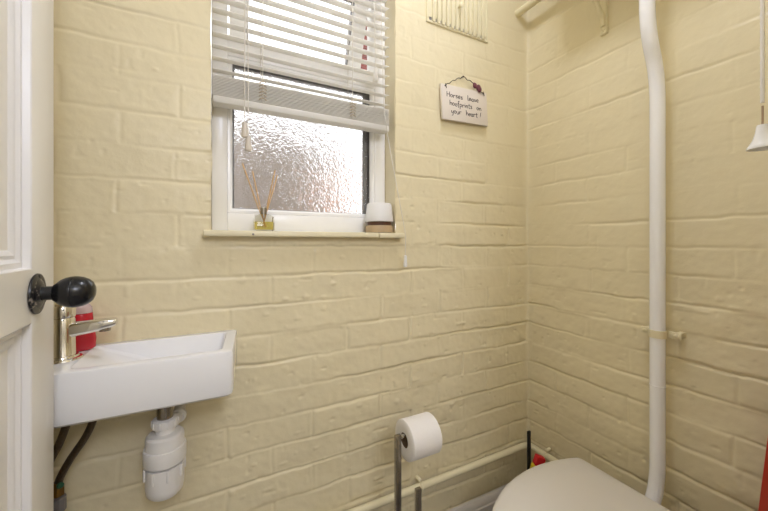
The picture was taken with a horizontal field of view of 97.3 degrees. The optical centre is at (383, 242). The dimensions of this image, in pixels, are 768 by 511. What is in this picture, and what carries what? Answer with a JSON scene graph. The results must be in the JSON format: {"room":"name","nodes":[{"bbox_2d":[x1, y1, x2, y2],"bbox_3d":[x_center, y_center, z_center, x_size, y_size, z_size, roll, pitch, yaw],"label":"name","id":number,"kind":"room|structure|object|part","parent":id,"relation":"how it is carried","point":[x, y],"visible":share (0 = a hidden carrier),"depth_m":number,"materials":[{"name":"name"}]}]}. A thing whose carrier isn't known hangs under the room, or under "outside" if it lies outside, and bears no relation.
{"room":"bathroom","nodes":[
{"label":"bathroom","id":0,"kind":"room"},
{"bbox_2d":[54,0,529,510],"bbox_3d":[-0.117,-0.130,1.085,1.431,2.400,0.218,0,0,-27],"label":"wall","id":1,"kind":"structure","parent":0,"point":[339,341],"depth_m":0.92,"materials":[{"name":"beige paint"}]},
{"bbox_2d":[54,303,236,428],"bbox_3d":[-0.489,0.208,0.683,0.363,0.198,0.185,0,0,-27],"label":"basin","id":2,"kind":"object","parent":1,"relation":"attached to","point":[113,379],"visible":0.73,"depth_m":0.62,"materials":[{"name":"white ceramic"}]},
{"bbox_2d":[54,426,69,460],"bbox_3d":[-0.612,0.404,0.625,0.065,0.207,0.019,0,0,-12],"label":"hose","id":3,"kind":"object","parent":2,"relation":"attached to","point":[64,431],"visible":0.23,"depth_m":0.62,"materials":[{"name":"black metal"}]},
{"bbox_2d":[54,421,96,497],"bbox_3d":[-0.593,0.392,0.652,0.086,0.184,0.020,0,0,-8],"label":"hose","id":4,"kind":"object","parent":2,"relation":"attached to","point":[89,429],"visible":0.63,"depth_m":0.65,"materials":[{"name":"black metal"}]},
{"bbox_2d":[54,482,66,510],"bbox_3d":[-0.611,0.474,0.621,0.026,0.073,0.056,0,0,-27],"label":"valve","id":5,"kind":"object","parent":4,"relation":"attached to","point":[60,503],"visible":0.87,"depth_m":0.63,"materials":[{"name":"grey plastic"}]},
{"bbox_2d":[75,303,96,351],"bbox_3d":[-0.613,0.149,0.680,0.053,0.130,0.040,0,0,-27],"label":"soap bottle","id":6,"kind":"object","parent":2,"relation":"on","point":[84,342],"visible":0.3,"depth_m":0.67,"materials":[{"name":"red plastic"}]},
{"bbox_2d":[54,303,117,364],"bbox_3d":[-0.568,0.162,0.632,0.108,0.107,0.058,0,0,-27],"label":"tap","id":7,"kind":"object","parent":2,"relation":"on","point":[66,327],"depth_m":0.62,"materials":[{"name":"silver metal"}]},
{"bbox_2d":[142,404,186,501],"bbox_3d":[-0.466,0.409,0.725,0.076,0.216,0.136,0,0,-27],"label":"trap","id":8,"kind":"object","parent":2,"relation":"attached to","point":[164,452],"visible":0.85,"depth_m":0.68,"materials":[{"name":"plastic"}]},
{"bbox_2d":[145,458,184,501],"bbox_3d":[-0.452,0.485,0.699,0.069,0.064,0.069,0,0,-27],"label":"cup","id":9,"kind":"object","parent":8,"relation":"on","point":[162,483],"depth_m":0.67,"materials":[{"name":"white plastic"}]},
{"bbox_2d":[173,404,186,426],"bbox_3d":[-0.459,0.384,0.755,0.032,0.031,0.091,0,0,-21],"label":"outlet","id":10,"kind":"object","parent":8,"relation":"attached to","point":[180,412],"depth_m":0.75,"materials":[{"name":"white plastic"}]},
{"bbox_2d":[203,0,404,237],"bbox_3d":[-0.238,-0.447,1.025,0.544,0.864,0.267,0,0,-27],"label":"window","id":11,"kind":"structure","parent":1,"relation":"in","point":[324,172],"depth_m":1.00,"materials":[{"name":"white plastic"}]},
{"bbox_2d":[242,163,277,230],"bbox_3d":[-0.326,-0.117,0.887,0.088,0.172,0.048,0,0,-27],"label":"reed diffuser","id":12,"kind":"object","parent":11,"relation":"on","point":[263,221],"visible":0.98,"depth_m":0.88,"materials":[{"name":"clear glass"}]},
{"bbox_2d":[253,214,273,230],"bbox_3d":[-0.318,-0.054,0.891,0.048,0.046,0.048,0,0,-27],"label":"bottle","id":13,"kind":"object","parent":12,"relation":"attached to","point":[261,222],"depth_m":0.87,"materials":[{"name":"clear glass"}]},
{"bbox_3d":[-0.264,-0.685,1.075,0.416,0.315,0.154,0,0,-27],"label":"sash","id":14,"kind":"part","parent":11,"relation":"part of","materials":[{"name":"white plastic"}]},
{"bbox_3d":[-0.259,-0.684,1.067,0.326,0.219,0.083,0,0,-27],"label":"clear pane","id":15,"kind":"part","parent":11,"relation":"part of","materials":[{"name":"clear glass"}]},
{"bbox_3d":[-0.232,-0.290,1.013,0.412,0.396,0.004,0,0,-27],"label":"obscured pane","id":16,"kind":"part","parent":11,"relation":"part of","materials":[{"name":"clear glass"}]},
{"bbox_3d":[-0.200,-0.023,0.952,0.544,0.016,0.101,0,0,-27],"label":"sill","id":17,"kind":"part","parent":11,"relation":"part of","materials":[{"name":"paint"}]},
{"bbox_2d":[213,0,406,266],"bbox_3d":[-0.180,-0.401,0.938,0.528,0.948,0.079,0,0,-27],"label":"window blind","id":18,"kind":"object","parent":11,"relation":"attached to","point":[248,96],"visible":1,"depth_m":0.93,"materials":[{"name":"plastic"}]},
{"bbox_3d":[-0.346,-0.567,0.839,0.002,0.537,0.002,0,0,-12],"label":"lift cord","id":19,"kind":"part","parent":18,"relation":"part of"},
{"bbox_3d":[-0.339,-0.550,0.842,0.003,0.570,0.002,0,0,-27],"label":"lift cord","id":20,"kind":"part","parent":18,"relation":"part of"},
{"bbox_3d":[-0.320,-0.598,0.886,0.002,0.475,0.039,0,0,-27],"label":"ladder cord","id":21,"kind":"part","parent":18,"relation":"part of","materials":[{"name":"white fabric"}]},
{"bbox_3d":[-0.207,-0.352,0.944,0.485,0.018,0.036,0,0,-27],"label":"rail","id":22,"kind":"part","parent":18,"relation":"part of","materials":[{"name":"white plastic"}]},
{"bbox_3d":[-0.100,-0.598,0.999,0.002,0.475,0.039,0,0,-27],"label":"ladder cord","id":23,"kind":"part","parent":18,"relation":"part of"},
{"bbox_3d":[-0.028,-0.675,1.002,0.008,0.320,0.002,0,0,-27],"label":"tilt cord","id":24,"kind":"part","parent":18,"relation":"part of","materials":[{"name":"white fabric"}]},
{"bbox_3d":[0.027,-0.398,1.016,0.081,0.875,0.007,0,0,-12],"label":"tilt cord","id":25,"kind":"part","parent":18,"relation":"part of","materials":[{"name":"white fabric"}]},
{"bbox_2d":[365,203,392,232],"bbox_3d":[-0.015,-0.077,1.049,0.087,0.092,0.087,0,0,-27],"label":"diffuser","id":26,"kind":"object","parent":11,"relation":"on","point":[379,216],"visible":0.92,"depth_m":1.01,"materials":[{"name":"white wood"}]},
{"bbox_2d":[346,442,557,510],"bbox_3d":[0.133,0.769,0.607,1.419,0.042,0.884,0,0,-27],"label":"pipe","id":27,"kind":"object","parent":1,"relation":"attached to","point":[382,501],"visible":0.75,"depth_m":1.12,"materials":[{"name":"beige paint"}]},
{"bbox_2d":[426,0,487,42],"bbox_3d":[0.262,-0.820,1.157,0.268,0.190,0.033,0,0,-27],"label":"air vent","id":28,"kind":"object","parent":1,"relation":"in","point":[469,18],"visible":1,"depth_m":1.17,"materials":[{"name":"beige paint"}]},
{"bbox_2d":[439,76,487,126],"bbox_3d":[0.275,-0.494,1.172,0.204,0.167,0.038,0,0,-27],"label":"sign","id":29,"kind":"object","parent":1,"relation":"hanging from","point":[458,104],"visible":1,"depth_m":1.16,"materials":[{"name":"white wood"}]},
{"bbox_2d":[447,483,507,510],"bbox_3d":[-0.069,0.991,0.995,1.434,0.158,0.019,0,0,-27],"label":"baseboard","id":30,"kind":"structure","parent":1,"relation":"attached to","point":[485,502],"depth_m":1.21,"materials":[{"name":"paint"}]},
{"bbox_2d":[526,0,767,510],"bbox_3d":[0.771,-0.130,0.924,0.019,2.400,0.905,0,0,-28],"label":"wall","id":31,"kind":"structure","parent":0,"point":[587,226],"depth_m":0.96,"materials":[{"name":"beige paint"}]},
{"bbox_2d":[515,0,541,17],"bbox_3d":[0.565,-0.880,1.196,0.033,0.033,0.240,0,0,-27],"label":"pipe","id":32,"kind":"object","parent":31,"relation":"attached to","point":[528,5],"visible":1,"depth_m":1.25,"materials":[{"name":"beige paint"}]},
{"bbox_2d":[592,0,608,36],"bbox_3d":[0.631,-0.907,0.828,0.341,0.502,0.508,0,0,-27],"label":"bracket","id":33,"kind":"object","parent":31,"relation":"attached to","point":[601,7],"visible":1,"depth_m":1.05,"materials":[{"name":"beige metal"}]},
{"bbox_2d":[639,0,685,504],"bbox_3d":[0.717,-0.049,0.895,0.130,1.559,0.092,0,0,-27],"label":"pipe","id":34,"kind":"object","parent":31,"relation":"attached to","point":[656,330],"visible":0.95,"depth_m":0.89,"materials":[{"name":"white plastic"}]},
{"bbox_2d":[746,0,767,151],"bbox_3d":[0.593,-0.610,0.530,0.036,0.924,0.036,0,0,-27],"label":"pull cord","id":35,"kind":"object","parent":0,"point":[759,142],"visible":1,"depth_m":0.53,"materials":[{"name":"white plastic"}]},
{"bbox_3d":[0.593,-0.166,0.530,0.036,0.037,0.036,0,0,-27],"label":"bell handle","id":36,"kind":"part","parent":35,"relation":"part of","materials":[{"name":"white plastic"}]},
{"bbox_3d":[0.593,-0.646,0.530,0.006,0.852,0.006,0,0,40],"label":"cord","id":37,"kind":"part","parent":35,"relation":"part of","materials":[{"name":"white fabric"}]},
{"bbox_3d":[0.593,-0.199,0.530,0.003,0.032,0.003,0,0,40],"label":"cord","id":38,"kind":"part","parent":35,"relation":"part of","materials":[{"name":"beige fabric"}]},
{"bbox_3d":[0.508,1.095,-0.133,1.630,0.050,2.665,0,0,-27],"label":"floor","id":39,"kind":"structure","parent":0,"visible":0},
{"bbox_2d":[394,433,421,510],"bbox_3d":[0.060,0.778,0.871,0.210,0.582,0.170,0,0,-27],"label":"stand","id":40,"kind":"object","parent":39,"relation":"on","point":[397,438],"visible":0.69,"depth_m":0.85,"materials":[{"name":"metal"}]},
{"bbox_2d":[395,412,441,461],"bbox_3d":[0.089,0.506,0.886,0.088,0.099,0.099,0,0,-27],"label":"toilet roll","id":41,"kind":"object","parent":40,"relation":"on","point":[423,439],"visible":0.89,"depth_m":0.85,"materials":[{"name":"paper"}]},
{"bbox_3d":[0.088,0.846,0.872,0.016,0.428,0.010,0,0,-27],"label":"spare post","id":42,"kind":"part","parent":40,"relation":"part of","materials":[{"name":"metal"}]},
{"bbox_2d":[527,430,530,469],"bbox_3d":[0.532,0.879,1.241,0.068,0.379,0.068,0,0,-27],"label":"toilet brush","id":43,"kind":"object","parent":39,"relation":"on","point":[529,431],"visible":0.21,"depth_m":1.24,"materials":[{"name":"black plastic"}]},
{"bbox_2d":[530,453,545,467],"bbox_3d":[0.505,0.889,1.131,0.061,0.361,0.050,0,0,-27],"label":"bottle","id":44,"kind":"object","parent":39,"relation":"on","point":[538,459],"visible":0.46,"depth_m":1.12,"materials":[{"name":"red plastic"}]},
{"bbox_2d":[492,458,669,510],"bbox_3d":[0.458,0.848,0.761,0.480,0.444,0.380,0,0,-27],"label":"toilet","id":45,"kind":"object","parent":39,"relation":"on","point":[569,484],"visible":1,"depth_m":0.85,"materials":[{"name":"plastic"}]},
{"bbox_2d":[758,437,767,510],"bbox_3d":[0.774,0.610,0.585,0.024,0.916,0.260,0,0,-27],"label":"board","id":46,"kind":"object","parent":39,"relation":"on","point":[763,501],"visible":1,"depth_m":0.65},
{"bbox_3d":[0.383,-0.130,0.165,1.480,2.400,0.090,0,0,-27],"label":"wall","id":47,"kind":"structure","parent":0,"visible":0},
{"bbox_2d":[0,0,96,510],"bbox_3d":[-0.340,0.072,0.239,0.101,1.980,0.688,0,0,-29],"label":"door","id":48,"kind":"structure","parent":47,"relation":"in","point":[28,290],"depth_m":0.46,"materials":[{"name":"paint"}]},
{"bbox_3d":[-0.442,-0.391,0.355,0.008,0.862,0.228,0,0,-29],"label":"panel","id":49,"kind":"part","parent":48,"relation":"part of","materials":[{"name":"paint"}]},
{"bbox_3d":[-0.442,0.485,0.355,0.008,0.761,0.228,0,0,-29],"label":"panel","id":50,"kind":"part","parent":48,"relation":"part of","materials":[{"name":"paint"}]},
{"bbox_3d":[-0.442,-0.391,0.355,0.036,0.854,0.220,0,0,-29],"label":"moulding","id":51,"kind":"part","parent":48,"relation":"part of","materials":[{"name":"paint"}]},
{"bbox_3d":[-0.442,0.485,0.355,0.036,0.753,0.220,0,0,-29],"label":"moulding","id":52,"kind":"part","parent":48,"relation":"part of","materials":[{"name":"paint"}]},
{"bbox_3d":[-0.370,0.072,0.227,0.036,1.980,0.680,0,0,-29],"label":"frame","id":53,"kind":"part","parent":48,"relation":"part of","materials":[{"name":"paint"}]},
{"bbox_3d":[-0.483,0.071,0.474,0.007,0.057,0.057,0,0,-29],"label":"rose plate","id":54,"kind":"part","parent":48,"relation":"part of","materials":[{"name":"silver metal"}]},
{"bbox_3d":[-0.450,0.071,0.492,0.046,0.046,0.046,0,0,-29],"label":"knob","id":55,"kind":"part","parent":48,"relation":"part of","materials":[{"name":"black metal"}]},
{"label":"outside","id":56,"kind":"structure","parent":0,"visible":0},
{"bbox_3d":[-1.348,1.140,7.230,14.000,0.100,11.750,0,0,-27],"label":"ground","id":57,"kind":"structure","parent":56,"visible":0},
{"bbox_2d":[211,116,334,222],"bbox_3d":[-2.242,-0.045,2.779,4.340,2.270,0.150,0,0,-27],"label":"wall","id":58,"kind":"structure","parent":57,"relation":"on","point":[211,116],"depth_m":3.05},
{"bbox_2d":[360,26,366,217],"bbox_3d":[-0.511,-2.520,7.745,0.320,7.220,0.480,0,0,-27],"label":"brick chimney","id":59,"kind":"object","parent":57,"relation":"on","point":[363,66],"visible":0.02,"depth_m":7.56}
]}

